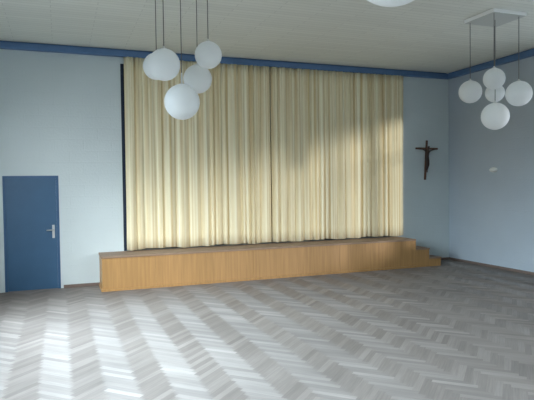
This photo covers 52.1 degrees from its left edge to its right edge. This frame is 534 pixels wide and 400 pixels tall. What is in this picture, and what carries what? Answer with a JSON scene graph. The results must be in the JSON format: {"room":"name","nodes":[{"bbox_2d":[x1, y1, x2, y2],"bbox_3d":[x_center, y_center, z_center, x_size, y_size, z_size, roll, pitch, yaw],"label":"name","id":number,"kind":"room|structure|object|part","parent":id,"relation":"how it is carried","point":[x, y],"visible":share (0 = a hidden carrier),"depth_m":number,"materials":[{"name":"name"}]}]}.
{"room":"community hall","nodes":[
{"label":"community hall","id":0,"kind":"room"},
{"bbox_2d":[0,49,448,292],"bbox_3d":[-0.548,-0.671,11.318,10.850,4.420,0.250,-1,2,-21],"label":"wall","id":1,"kind":"structure","parent":0,"point":[60,113],"depth_m":10.14,"materials":[{"name":"blue paint"}]},
{"bbox_2d":[2,176,60,291],"bbox_3d":[-4.226,0.596,9.841,0.924,2.060,0.162,-1,2,-21],"label":"door","id":2,"kind":"structure","parent":1,"relation":"in","point":[31,225],"depth_m":9.82,"materials":[{"name":"blue paint"}]},
{"bbox_3d":[-3.883,0.571,9.944,0.044,0.240,0.011,-1,2,-21],"label":"handle plate","id":3,"kind":"part","parent":2,"relation":"part of","materials":[{"name":"silver metal"}]},
{"bbox_2d":[64,282,99,287],"bbox_3d":[-3.430,1.580,10.136,0.633,0.059,0.018,-1,2,-21],"label":"baseboard","id":4,"kind":"structure","parent":1,"relation":"attached to","point":[97,283],"depth_m":10.12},
{"bbox_2d":[120,64,126,250],"bbox_3d":[0.049,-0.871,11.540,6.068,3.548,0.190,-1,2,-21],"label":"trim","id":5,"kind":"structure","parent":1,"relation":"attached to","point":[121,65],"depth_m":10.39,"materials":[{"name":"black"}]},
{"bbox_2d":[124,57,271,250],"bbox_3d":[-1.291,-0.897,10.827,2.956,3.649,0.092,-1,2,-21],"label":"stage curtain","id":6,"kind":"object","parent":1,"relation":"hanging from","point":[202,179],"visible":0.92,"depth_m":10.82,"materials":[{"name":"beige fabric"}]},
{"bbox_2d":[0,41,447,78],"bbox_3d":[-0.513,-2.808,11.094,10.150,0.134,0.100,-1,2,-21],"label":"trim","id":7,"kind":"structure","parent":1,"relation":"attached to","point":[10,45],"depth_m":10.96,"materials":[{"name":"blue paint"}]},
{"bbox_2d":[270,67,402,241],"bbox_3d":[1.616,-0.965,11.926,3.243,3.649,0.093,-1,2,-21],"label":"stage curtain","id":8,"kind":"object","parent":1,"relation":"hanging from","point":[337,137],"visible":1,"depth_m":11.88,"materials":[{"name":"beige fabric"}]},
{"bbox_2d":[415,140,437,179],"bbox_3d":[3.742,-0.931,12.741,0.610,0.920,0.115,-1,2,-20],"label":"crucifix","id":9,"kind":"object","parent":1,"relation":"attached to","point":[427,149],"visible":1,"depth_m":12.73,"materials":[{"name":"brown wood"}]},
{"bbox_2d":[123,69,371,244],"bbox_3d":[-0.356,-0.711,12.620,7.068,4.420,2.050,-1,2,-21],"label":"wall","id":10,"kind":"structure","parent":0,"point":[123,69],"depth_m":12.55,"materials":[{"name":"black"}]},
{"bbox_2d":[0,260,533,399],"bbox_3d":[3.068,1.762,1.916,10.350,0.001,20.000,-1,2,-21],"label":"floor","id":11,"kind":"structure","parent":0,"point":[334,358],"depth_m":6.57,"materials":[{"name":"grey wood"}]},
{"bbox_2d":[99,236,415,291],"bbox_3d":[0.049,1.227,11.075,6.590,0.621,0.708,-1,2,-21],"label":"stage platform","id":12,"kind":"object","parent":11,"relation":"on","point":[156,268],"visible":1,"depth_m":10.61,"materials":[{"name":"brown wood"}]},
{"bbox_3d":[-3.011,1.295,9.938,0.020,0.541,0.668,-1,2,-21],"label":"panel","id":13,"kind":"part","parent":12,"relation":"part of","materials":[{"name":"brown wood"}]},
{"bbox_2d":[416,246,441,266],"bbox_3d":[3.447,1.253,12.366,0.674,0.409,0.703,-1,2,-21],"label":"steps","id":14,"kind":"structure","parent":11,"relation":"on","point":[423,259],"depth_m":12.03,"materials":[{"name":"brown wood"}]},
{"bbox_2d":[0,0,533,73],"bbox_3d":[3.010,-2.756,1.787,10.850,0.200,20.500,-1,2,-21],"label":"ceiling","id":15,"kind":"structure","parent":0,"point":[417,35],"depth_m":9.03,"materials":[{"name":"white paint"}]},
{"bbox_2d":[143,0,221,119],"bbox_3d":[-1.060,-1.871,6.768,0.908,1.748,0.933,-1,2,-21],"label":"pendant lamp","id":16,"kind":"object","parent":15,"relation":"hanging from","point":[181,101],"visible":1,"depth_m":6.59,"materials":[{"name":"white glass"}]},
{"bbox_3d":[-1.403,-1.696,6.943,0.340,0.339,0.340,-1,2,-21],"label":"lamp shade","id":17,"kind":"part","parent":16,"relation":"part of","materials":[{"name":"white glass"}]},
{"bbox_3d":[-1.410,-2.289,6.926,0.010,0.797,0.010,-1,2,2],"label":"cord","id":18,"kind":"part","parent":16,"relation":"part of","materials":[{"name":"grey plastic"}]},
{"bbox_3d":[-1.216,-2.238,6.402,0.010,0.875,0.010,-2,2,-43],"label":"cord","id":19,"kind":"part","parent":16,"relation":"part of","materials":[{"name":"grey plastic"}]},
{"bbox_3d":[-1.208,-1.588,6.420,0.374,0.373,0.374,-1,2,-21],"label":"lamp shade","id":20,"kind":"part","parent":16,"relation":"part of","materials":[{"name":"white glass"}]},
{"bbox_3d":[-1.066,-2.129,6.761,0.010,1.118,0.010,-1,2,2],"label":"cord","id":21,"kind":"part","parent":16,"relation":"part of","materials":[{"name":"grey plastic"}]},
{"bbox_3d":[-1.054,-1.216,6.787,0.438,0.437,0.438,-1,2,-21],"label":"lamp shade","id":22,"kind":"part","parent":16,"relation":"part of","materials":[{"name":"white glass"}]},
{"bbox_3d":[-0.914,-2.244,7.115,0.010,0.912,0.010,-1,2,2],"label":"cord","id":23,"kind":"part","parent":16,"relation":"part of","materials":[{"name":"grey plastic"}]},
{"bbox_3d":[-0.905,-1.577,7.134,0.372,0.371,0.372,-1,2,-21],"label":"lamp shade","id":24,"kind":"part","parent":16,"relation":"part of","materials":[{"name":"white glass"}]},
{"bbox_3d":[-0.716,-2.313,6.589,0.010,0.749,0.010,-2,2,-43],"label":"cord","id":25,"kind":"part","parent":16,"relation":"part of","materials":[{"name":"grey plastic"}]},
{"bbox_3d":[-0.709,-1.750,6.605,0.326,0.325,0.326,-1,2,-21],"label":"lamp shade","id":26,"kind":"part","parent":16,"relation":"part of","materials":[{"name":"white glass"}]},
{"bbox_2d":[367,0,413,6],"bbox_3d":[0.565,-1.764,2.455,0.933,1.756,0.933,-1,2,-21],"label":"pendant lamp","id":27,"kind":"object","parent":15,"relation":"hanging from","point":[386,3],"visible":1,"depth_m":2.48,"materials":[{"name":"white glass"}]},
{"bbox_2d":[458,8,532,129],"bbox_3d":[3.542,-1.974,8.503,0.840,1.757,0.890,-1,2,-21],"label":"pendant lamp","id":28,"kind":"object","parent":15,"relation":"hanging from","point":[494,116],"visible":1,"depth_m":8.37,"materials":[{"name":"white glass"}]},
{"bbox_3d":[3.225,-1.714,8.674,0.356,0.355,0.356,-1,2,-21],"label":"lamp shade","id":29,"kind":"part","parent":28,"relation":"part of","materials":[{"name":"white glass"}]},
{"bbox_3d":[3.217,-2.357,8.656,0.010,0.879,0.010,-2,2,-43],"label":"cord","id":30,"kind":"part","parent":28,"relation":"part of","materials":[{"name":"grey plastic"}]},
{"bbox_3d":[3.393,-1.810,8.169,0.316,0.315,0.316,-1,2,-21],"label":"lamp shade","id":31,"kind":"part","parent":28,"relation":"part of","materials":[{"name":"white glass"}]},
{"bbox_3d":[3.680,-2.358,8.832,0.010,0.899,0.010,-1,2,2],"label":"cord","id":32,"kind":"part","parent":28,"relation":"part of","materials":[{"name":"grey plastic"}]},
{"bbox_3d":[3.688,-1.733,8.849,0.300,0.299,0.300,-1,2,-21],"label":"lamp shade","id":33,"kind":"part","parent":28,"relation":"part of","materials":[{"name":"white glass"}]},
{"bbox_3d":[3.537,-2.796,8.489,0.624,0.003,0.624,-1,2,-21],"label":"underside panel","id":34,"kind":"part","parent":28,"relation":"part of","materials":[{"name":"white metal"}]},
{"bbox_3d":[3.561,-1.306,8.533,0.420,0.419,0.420,-1,2,-21],"label":"lamp shade","id":35,"kind":"part","parent":28,"relation":"part of","materials":[{"name":"white glass"}]},
{"bbox_3d":[3.537,-2.826,8.488,0.640,0.054,0.640,-1,2,-21],"label":"ceiling plate","id":36,"kind":"part","parent":28,"relation":"part of","materials":[{"name":"white metal"}]},
{"bbox_3d":[3.841,-2.319,8.337,0.010,0.952,0.010,-1,2,2],"label":"cord","id":37,"kind":"part","parent":28,"relation":"part of","materials":[{"name":"grey plastic"}]},
{"bbox_3d":[3.850,-1.626,8.357,0.384,0.383,0.384,-1,2,-21],"label":"lamp shade","id":38,"kind":"part","parent":28,"relation":"part of","materials":[{"name":"white glass"}]},
{"bbox_2d":[449,56,533,271],"bbox_3d":[7.995,-0.564,3.728,0.250,4.420,20.000,-1,2,-21],"label":"wall","id":39,"kind":"structure","parent":0,"point":[491,214],"depth_m":11.73,"materials":[{"name":"blue paint"}]},
{"bbox_2d":[447,48,533,79],"bbox_3d":[7.804,-2.701,3.605,0.100,0.134,20.000,-1,2,-21],"label":"trim","id":40,"kind":"structure","parent":39,"relation":"attached to","point":[528,53],"depth_m":11.55,"materials":[{"name":"blue paint"}]},
{"bbox_2d":[449,257,533,274],"bbox_3d":[7.897,1.618,3.742,0.020,0.059,20.000,-1,2,-21],"label":"baseboard","id":41,"kind":"structure","parent":39,"relation":"attached to","point":[450,258],"depth_m":11.73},
{"bbox_2d":[489,167,497,171],"bbox_3d":[4.821,-0.645,11.679,0.055,0.110,0.230,-1,2,-21],"label":"wall fixture","id":42,"kind":"object","parent":39,"relation":"attached to","point":[493,169],"visible":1,"depth_m":11.64,"materials":[{"name":"white plastic"}]}
]}

